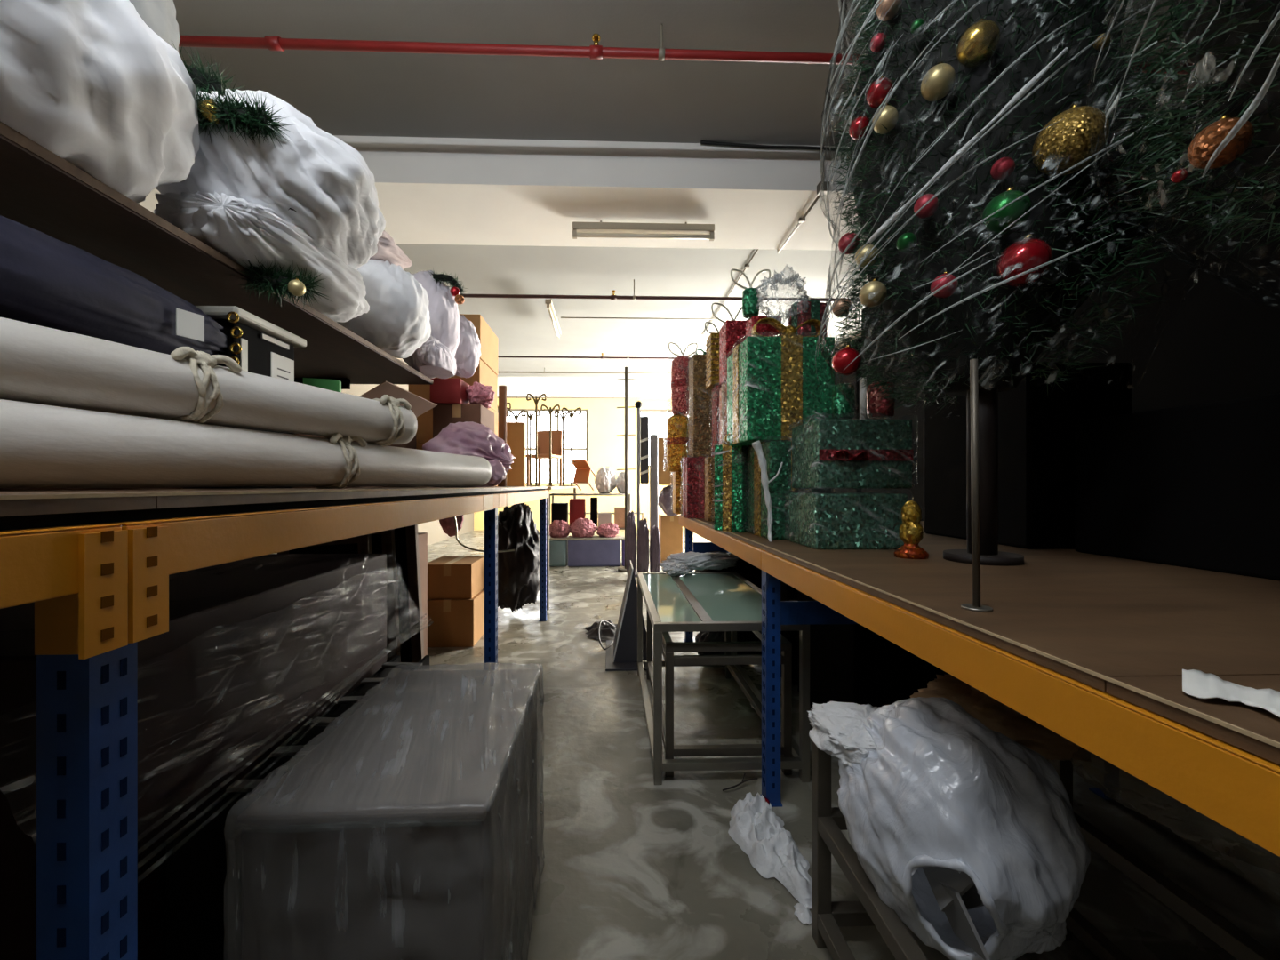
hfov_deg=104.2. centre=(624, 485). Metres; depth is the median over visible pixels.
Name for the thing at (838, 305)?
bauble
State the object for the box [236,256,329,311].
garland
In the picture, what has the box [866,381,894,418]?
gift box
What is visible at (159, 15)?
cloth bundle
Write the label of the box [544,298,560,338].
fluorescent light
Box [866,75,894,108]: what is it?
bauble
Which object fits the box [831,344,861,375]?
bauble
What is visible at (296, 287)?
bauble
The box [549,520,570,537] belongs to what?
bag
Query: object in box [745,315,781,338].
gift box
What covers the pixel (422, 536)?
framed board
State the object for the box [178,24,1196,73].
pipe
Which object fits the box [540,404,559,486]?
wire stand
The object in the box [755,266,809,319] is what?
film crumple
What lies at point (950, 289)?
bauble
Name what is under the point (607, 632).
film
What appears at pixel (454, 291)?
bauble
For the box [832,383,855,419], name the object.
gift box
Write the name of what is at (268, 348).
storage box
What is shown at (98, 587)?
storage rack
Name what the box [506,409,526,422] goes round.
wire stand
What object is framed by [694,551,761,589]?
bundle
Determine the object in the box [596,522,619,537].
bag
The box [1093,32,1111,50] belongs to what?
bauble
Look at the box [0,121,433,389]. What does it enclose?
wall shelf
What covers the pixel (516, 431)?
carton
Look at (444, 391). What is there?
carton
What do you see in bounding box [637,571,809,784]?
display table
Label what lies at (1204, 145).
bauble
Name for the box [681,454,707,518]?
gift box
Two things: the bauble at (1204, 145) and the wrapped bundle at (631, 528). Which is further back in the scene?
the wrapped bundle at (631, 528)
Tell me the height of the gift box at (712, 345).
0.375 m
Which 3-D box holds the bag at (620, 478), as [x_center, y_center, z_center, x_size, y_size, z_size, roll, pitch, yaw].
[-0.015,-0.046,7.499,0.243,0.338,0.342,0,0,-2]
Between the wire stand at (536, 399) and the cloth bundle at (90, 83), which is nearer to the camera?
the cloth bundle at (90, 83)
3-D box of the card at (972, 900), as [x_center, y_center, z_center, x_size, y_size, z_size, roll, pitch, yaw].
[0.597,0.691,0.889,0.027,0.133,0.134,0,0,7]
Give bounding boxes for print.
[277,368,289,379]
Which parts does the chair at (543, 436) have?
leg, leg, seat, backrest, leg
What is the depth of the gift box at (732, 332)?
2.50 m
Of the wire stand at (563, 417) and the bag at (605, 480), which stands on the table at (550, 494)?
the bag at (605, 480)
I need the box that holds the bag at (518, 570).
[497,502,539,612]
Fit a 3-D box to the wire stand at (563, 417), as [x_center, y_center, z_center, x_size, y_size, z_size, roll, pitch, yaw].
[-0.868,-0.526,7.076,0.270,1.074,0.117,0,0,-2]
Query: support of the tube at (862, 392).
on the gift box at (827, 453)
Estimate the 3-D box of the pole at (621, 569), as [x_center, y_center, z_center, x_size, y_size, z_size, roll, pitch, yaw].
[0.024,-0.210,6.404,0.218,2.620,0.218,0,0,36]
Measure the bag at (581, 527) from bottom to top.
0.267 m
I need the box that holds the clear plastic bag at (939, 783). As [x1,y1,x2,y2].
[837,696,1090,959]
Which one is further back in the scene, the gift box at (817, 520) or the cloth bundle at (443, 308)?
the cloth bundle at (443, 308)
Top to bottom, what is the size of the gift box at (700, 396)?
0.676 m
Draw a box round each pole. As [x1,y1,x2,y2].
[616,367,636,572]
[634,400,649,576]
[960,359,992,612]
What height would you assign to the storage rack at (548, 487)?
1.089 m
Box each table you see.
[549,493,631,529]
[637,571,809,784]
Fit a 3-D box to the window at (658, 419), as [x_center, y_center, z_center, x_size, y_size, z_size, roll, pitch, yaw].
[1.435,-1.165,12.422,2.150,1.430,0.082,0,0,-2]
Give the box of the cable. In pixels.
[700,140,850,151]
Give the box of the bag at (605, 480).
[594,466,616,493]
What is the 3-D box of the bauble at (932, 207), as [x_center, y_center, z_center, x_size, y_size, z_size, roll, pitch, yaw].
[0.709,-0.656,1.170,0.050,0.050,0.050,0,0,-2]
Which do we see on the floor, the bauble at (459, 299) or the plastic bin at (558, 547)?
the plastic bin at (558, 547)
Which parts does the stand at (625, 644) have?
edge trim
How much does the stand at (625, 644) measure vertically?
0.574 m
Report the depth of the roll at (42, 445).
0.93 m
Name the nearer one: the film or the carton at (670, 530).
the film
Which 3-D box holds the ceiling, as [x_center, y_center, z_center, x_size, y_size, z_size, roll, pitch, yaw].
[-0.004,-2.265,4.902,7.300,0.150,15.200,0,0,-2]
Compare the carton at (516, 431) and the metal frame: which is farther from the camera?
the carton at (516, 431)
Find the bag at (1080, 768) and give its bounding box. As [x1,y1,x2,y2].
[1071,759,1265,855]
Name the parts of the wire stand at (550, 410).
rod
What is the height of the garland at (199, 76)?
0.268 m
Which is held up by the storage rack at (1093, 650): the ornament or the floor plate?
the ornament
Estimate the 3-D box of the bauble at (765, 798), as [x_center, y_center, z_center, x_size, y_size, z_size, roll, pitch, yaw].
[0.469,1.079,1.702,0.055,0.042,0.042,0,0,-2]
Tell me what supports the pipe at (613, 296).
hanging from the ceiling
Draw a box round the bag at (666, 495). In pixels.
[658,485,679,516]
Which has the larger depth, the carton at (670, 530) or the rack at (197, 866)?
the carton at (670, 530)
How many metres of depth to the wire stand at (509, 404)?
6.55 m
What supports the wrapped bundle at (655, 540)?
on the floor
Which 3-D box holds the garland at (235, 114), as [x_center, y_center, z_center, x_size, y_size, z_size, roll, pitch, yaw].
[-0.976,-0.909,1.232,0.274,0.144,0.161,0,0,-2]
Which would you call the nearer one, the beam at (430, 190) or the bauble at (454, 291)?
the bauble at (454, 291)
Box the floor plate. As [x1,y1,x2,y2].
[605,640,653,671]
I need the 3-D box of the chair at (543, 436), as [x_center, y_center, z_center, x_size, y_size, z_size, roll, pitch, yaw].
[-1.215,-0.419,7.523,0.420,0.860,0.435,0,0,16]
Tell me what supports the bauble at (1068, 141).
hanging from the tree at (1044, 61)
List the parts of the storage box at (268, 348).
lid, handle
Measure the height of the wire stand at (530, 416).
1.084 m
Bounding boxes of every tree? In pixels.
[815,0,1215,566]
[1086,0,1279,305]
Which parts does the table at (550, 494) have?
leg, rail, leg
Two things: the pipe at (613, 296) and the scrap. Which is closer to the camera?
the scrap
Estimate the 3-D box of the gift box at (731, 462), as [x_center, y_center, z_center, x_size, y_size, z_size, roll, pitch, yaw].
[0.517,-0.012,2.265,0.198,0.435,0.197,0,0,-40]
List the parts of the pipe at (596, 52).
hanger rod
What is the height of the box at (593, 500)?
0.440 m
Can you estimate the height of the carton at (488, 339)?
0.304 m
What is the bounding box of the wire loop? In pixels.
[598,620,615,649]
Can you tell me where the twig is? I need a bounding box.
[722,773,758,791]
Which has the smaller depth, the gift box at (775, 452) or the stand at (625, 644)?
the gift box at (775, 452)
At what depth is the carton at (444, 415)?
2.97 m
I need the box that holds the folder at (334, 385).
[303,377,341,392]
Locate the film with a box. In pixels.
[584,619,617,640]
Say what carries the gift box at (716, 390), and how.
on the gift box at (709, 461)
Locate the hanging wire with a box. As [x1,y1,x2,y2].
[453,516,514,552]
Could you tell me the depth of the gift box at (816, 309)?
2.05 m
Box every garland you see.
[170,40,245,97]
[192,80,291,150]
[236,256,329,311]
[428,267,468,295]
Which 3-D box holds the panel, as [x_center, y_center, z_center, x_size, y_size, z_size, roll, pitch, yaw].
[0.359,0.240,6.069,0.100,1.720,0.070,0,0,-2]
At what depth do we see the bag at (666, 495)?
6.88 m
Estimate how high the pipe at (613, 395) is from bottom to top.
0.379 m
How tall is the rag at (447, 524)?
0.221 m
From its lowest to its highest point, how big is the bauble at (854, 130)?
0.053 m
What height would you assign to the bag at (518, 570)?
0.973 m
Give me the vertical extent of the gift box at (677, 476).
0.330 m
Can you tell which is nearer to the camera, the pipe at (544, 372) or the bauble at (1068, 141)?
the bauble at (1068, 141)
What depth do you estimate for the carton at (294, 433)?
1.67 m
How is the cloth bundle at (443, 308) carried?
on the wall shelf
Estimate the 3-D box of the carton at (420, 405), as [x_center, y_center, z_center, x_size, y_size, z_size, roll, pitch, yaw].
[-1.260,-0.198,2.196,0.660,0.413,0.570,0,0,-2]
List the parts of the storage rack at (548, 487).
leg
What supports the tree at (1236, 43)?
on the storage rack at (1093, 650)
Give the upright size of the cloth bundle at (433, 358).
0.167 m
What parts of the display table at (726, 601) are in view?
leg, leg, glass, rail, glass, rail, leg, leg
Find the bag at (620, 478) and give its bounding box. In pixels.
[616,471,631,493]
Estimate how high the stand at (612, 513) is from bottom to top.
0.630 m
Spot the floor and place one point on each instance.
(635, 868)
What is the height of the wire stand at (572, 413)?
1.044 m
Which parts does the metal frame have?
leg, rail, rail, leg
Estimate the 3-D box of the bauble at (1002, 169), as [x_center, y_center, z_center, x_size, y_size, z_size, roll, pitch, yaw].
[0.812,-0.680,1.069,0.043,0.043,0.043,0,0,-2]
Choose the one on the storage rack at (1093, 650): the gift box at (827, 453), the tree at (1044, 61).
the tree at (1044, 61)
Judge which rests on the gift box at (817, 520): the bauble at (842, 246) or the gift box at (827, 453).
the gift box at (827, 453)
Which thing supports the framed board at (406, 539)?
on the floor
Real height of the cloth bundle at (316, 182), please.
0.426 m
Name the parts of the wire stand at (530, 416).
rod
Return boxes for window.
[497,408,587,484]
[640,409,688,467]
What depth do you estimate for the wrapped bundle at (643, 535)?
5.73 m
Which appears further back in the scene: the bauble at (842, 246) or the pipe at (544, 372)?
the pipe at (544, 372)
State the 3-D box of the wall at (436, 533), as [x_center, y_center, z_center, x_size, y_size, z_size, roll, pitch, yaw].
[-3.527,-0.545,4.792,0.150,3.290,14.800,0,0,-2]
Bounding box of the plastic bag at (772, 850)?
[728,801,812,908]
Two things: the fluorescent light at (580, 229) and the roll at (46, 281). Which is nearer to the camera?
the roll at (46, 281)
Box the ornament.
[893,500,928,559]
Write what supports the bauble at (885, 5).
hanging from the tree at (1044, 61)
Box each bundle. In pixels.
[0,0,199,203]
[129,0,180,51]
[153,191,369,322]
[155,88,385,269]
[337,259,431,358]
[369,230,412,269]
[402,270,459,378]
[413,335,456,378]
[454,314,480,378]
[625,510,636,575]
[637,517,649,572]
[649,525,660,572]
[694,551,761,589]
[695,631,761,666]
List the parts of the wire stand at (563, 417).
rod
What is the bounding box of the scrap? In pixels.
[793,903,812,924]
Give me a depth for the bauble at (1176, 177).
0.67 m
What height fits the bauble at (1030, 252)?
0.104 m
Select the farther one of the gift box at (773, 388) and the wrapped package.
the gift box at (773, 388)
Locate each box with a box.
[182,305,306,488]
[223,662,544,959]
[551,503,567,523]
[569,498,585,527]
[590,496,597,527]
[598,512,611,527]
[614,506,624,527]
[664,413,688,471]
[668,342,697,415]
[672,471,682,513]
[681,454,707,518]
[687,349,711,456]
[704,321,719,389]
[704,456,714,521]
[711,302,749,385]
[712,384,721,456]
[712,432,751,532]
[716,383,727,444]
[724,317,834,446]
[730,268,770,319]
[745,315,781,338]
[748,438,831,539]
[785,487,913,549]
[787,414,918,487]
[788,296,830,336]
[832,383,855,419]
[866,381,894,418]
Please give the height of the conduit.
0.317 m
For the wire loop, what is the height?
0.119 m
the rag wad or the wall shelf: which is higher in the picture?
the wall shelf
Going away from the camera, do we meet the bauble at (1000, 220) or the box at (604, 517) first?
the bauble at (1000, 220)
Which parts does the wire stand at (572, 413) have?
rod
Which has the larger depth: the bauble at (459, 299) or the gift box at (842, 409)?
the bauble at (459, 299)
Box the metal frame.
[812,727,1279,959]
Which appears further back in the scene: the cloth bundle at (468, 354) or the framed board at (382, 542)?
the cloth bundle at (468, 354)
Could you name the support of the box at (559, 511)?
on the table at (550, 494)
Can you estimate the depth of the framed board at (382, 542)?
2.10 m
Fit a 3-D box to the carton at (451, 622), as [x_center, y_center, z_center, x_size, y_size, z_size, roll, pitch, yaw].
[-1.214,0.939,3.599,0.360,0.321,0.432,0,0,-2]
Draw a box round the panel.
[649,434,658,572]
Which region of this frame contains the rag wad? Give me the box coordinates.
[661,562,691,576]
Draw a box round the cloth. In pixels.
[465,381,495,407]
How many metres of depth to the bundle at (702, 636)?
2.98 m
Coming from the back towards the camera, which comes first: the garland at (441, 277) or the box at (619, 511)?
the box at (619, 511)
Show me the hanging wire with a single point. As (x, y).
(454, 517)
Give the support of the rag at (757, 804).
on the floor
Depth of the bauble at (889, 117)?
1.23 m
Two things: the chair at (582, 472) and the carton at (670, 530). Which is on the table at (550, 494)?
the chair at (582, 472)
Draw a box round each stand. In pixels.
[497,402,511,409]
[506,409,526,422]
[520,409,540,486]
[526,393,546,486]
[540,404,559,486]
[553,410,570,486]
[561,407,582,486]
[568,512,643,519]
[612,560,646,662]
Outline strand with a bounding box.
[752,440,783,541]
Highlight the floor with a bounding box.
[427,529,1279,959]
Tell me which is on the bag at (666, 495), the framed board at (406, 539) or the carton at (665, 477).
the carton at (665, 477)
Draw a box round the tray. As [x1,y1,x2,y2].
[552,493,624,494]
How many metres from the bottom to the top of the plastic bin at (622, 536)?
0.385 m
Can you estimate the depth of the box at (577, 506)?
7.18 m
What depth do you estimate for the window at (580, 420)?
12.34 m
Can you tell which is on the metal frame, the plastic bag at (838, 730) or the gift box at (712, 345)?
the plastic bag at (838, 730)
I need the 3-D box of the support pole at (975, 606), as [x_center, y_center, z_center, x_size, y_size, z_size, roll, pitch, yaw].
[0.586,-0.002,0.829,0.044,0.416,0.044,0,0,-2]
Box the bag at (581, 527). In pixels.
[569,517,597,537]
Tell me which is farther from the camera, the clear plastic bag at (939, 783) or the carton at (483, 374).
the carton at (483, 374)
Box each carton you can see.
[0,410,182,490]
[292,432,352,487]
[352,380,437,487]
[408,358,497,412]
[416,408,497,443]
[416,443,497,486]
[427,555,484,599]
[427,588,484,647]
[430,377,470,404]
[432,403,494,487]
[459,313,497,375]
[497,422,525,486]
[658,437,675,485]
[658,513,682,562]
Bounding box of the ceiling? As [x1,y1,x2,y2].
[172,0,1215,377]
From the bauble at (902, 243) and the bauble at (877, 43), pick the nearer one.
the bauble at (902, 243)
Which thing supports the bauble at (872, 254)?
hanging from the tree at (1044, 61)
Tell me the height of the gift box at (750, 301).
0.205 m
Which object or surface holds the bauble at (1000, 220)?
hanging from the tree at (1044, 61)
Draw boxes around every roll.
[0,215,242,364]
[0,316,417,446]
[0,399,492,488]
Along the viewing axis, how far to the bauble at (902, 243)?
1.19 m
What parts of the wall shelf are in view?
bracket arm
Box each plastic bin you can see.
[549,536,567,566]
[567,535,621,566]
[621,535,624,566]
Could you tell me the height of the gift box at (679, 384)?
0.524 m
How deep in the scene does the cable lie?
3.17 m
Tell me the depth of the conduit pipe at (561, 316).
6.25 m
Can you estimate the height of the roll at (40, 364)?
0.147 m
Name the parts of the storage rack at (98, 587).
panel, post, connector plate, panel, panel, post, post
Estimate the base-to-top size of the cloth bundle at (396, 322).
0.423 m
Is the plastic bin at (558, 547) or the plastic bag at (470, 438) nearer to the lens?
the plastic bag at (470, 438)
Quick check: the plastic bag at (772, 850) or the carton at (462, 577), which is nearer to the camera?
the plastic bag at (772, 850)
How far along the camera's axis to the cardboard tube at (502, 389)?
4.29 m
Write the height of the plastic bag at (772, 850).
0.098 m
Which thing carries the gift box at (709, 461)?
on the storage rack at (1093, 650)
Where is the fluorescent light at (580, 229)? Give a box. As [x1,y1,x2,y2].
[572,220,714,240]
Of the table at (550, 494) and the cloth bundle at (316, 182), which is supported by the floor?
the table at (550, 494)
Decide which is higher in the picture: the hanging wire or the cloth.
the cloth
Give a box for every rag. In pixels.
[439,514,463,536]
[659,551,738,570]
[730,792,783,826]
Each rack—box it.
[0,486,548,959]
[166,655,429,959]
[545,486,577,610]
[679,513,1279,856]
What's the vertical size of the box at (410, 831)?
0.595 m
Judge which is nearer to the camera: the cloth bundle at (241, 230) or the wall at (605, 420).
the cloth bundle at (241, 230)
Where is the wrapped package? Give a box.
[0,553,405,959]
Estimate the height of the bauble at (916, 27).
0.029 m
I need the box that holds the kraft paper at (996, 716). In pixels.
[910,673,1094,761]
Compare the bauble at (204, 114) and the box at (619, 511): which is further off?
the box at (619, 511)
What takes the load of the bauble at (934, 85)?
hanging from the tree at (1044, 61)
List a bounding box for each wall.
[120,358,473,553]
[473,396,684,530]
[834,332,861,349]
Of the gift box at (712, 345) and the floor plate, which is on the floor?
the floor plate
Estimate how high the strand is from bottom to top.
0.393 m
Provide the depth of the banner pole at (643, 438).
6.04 m
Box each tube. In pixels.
[498,385,506,486]
[859,376,866,419]
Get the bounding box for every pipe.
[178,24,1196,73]
[460,280,859,302]
[497,345,691,359]
[497,367,671,374]
[497,394,671,399]
[560,316,717,319]
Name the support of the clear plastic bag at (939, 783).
on the metal frame
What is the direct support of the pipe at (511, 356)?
hanging from the ceiling
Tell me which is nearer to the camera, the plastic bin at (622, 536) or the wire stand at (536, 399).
the wire stand at (536, 399)
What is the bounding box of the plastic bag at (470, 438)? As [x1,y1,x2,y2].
[422,421,514,487]
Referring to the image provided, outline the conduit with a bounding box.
[702,87,858,335]
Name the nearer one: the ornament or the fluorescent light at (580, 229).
the ornament
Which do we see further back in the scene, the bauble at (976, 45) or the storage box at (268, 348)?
the storage box at (268, 348)
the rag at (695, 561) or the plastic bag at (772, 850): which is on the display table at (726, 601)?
the rag at (695, 561)
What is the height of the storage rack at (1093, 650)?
0.903 m
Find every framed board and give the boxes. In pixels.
[366,528,400,671]
[394,524,424,671]
[418,532,427,655]
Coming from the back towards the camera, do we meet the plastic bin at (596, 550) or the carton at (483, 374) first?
the plastic bin at (596, 550)
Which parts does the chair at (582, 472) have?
backrest, seat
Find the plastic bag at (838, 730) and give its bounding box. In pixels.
[807,701,881,767]
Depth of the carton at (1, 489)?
0.95 m
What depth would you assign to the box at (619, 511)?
7.20 m
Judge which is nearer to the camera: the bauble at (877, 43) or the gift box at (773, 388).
the bauble at (877, 43)
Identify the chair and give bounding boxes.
[525,430,562,485]
[573,459,596,490]
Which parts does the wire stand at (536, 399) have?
rod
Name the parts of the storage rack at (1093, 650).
post, post, panel, panel, post, panel, paper strip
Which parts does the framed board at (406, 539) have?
frame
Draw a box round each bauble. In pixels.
[198,98,219,124]
[288,278,305,295]
[449,286,460,296]
[454,294,464,304]
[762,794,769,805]
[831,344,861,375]
[832,297,851,316]
[838,232,859,254]
[848,115,870,140]
[855,244,878,267]
[859,278,887,307]
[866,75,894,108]
[870,32,886,52]
[872,104,898,134]
[875,0,902,21]
[896,232,917,252]
[910,17,924,34]
[913,193,938,218]
[920,61,955,101]
[930,271,958,298]
[955,18,1000,68]
[982,186,1031,235]
[990,157,1015,180]
[996,233,1053,287]
[1032,102,1109,175]
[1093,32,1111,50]
[1170,168,1189,183]
[1187,114,1254,168]

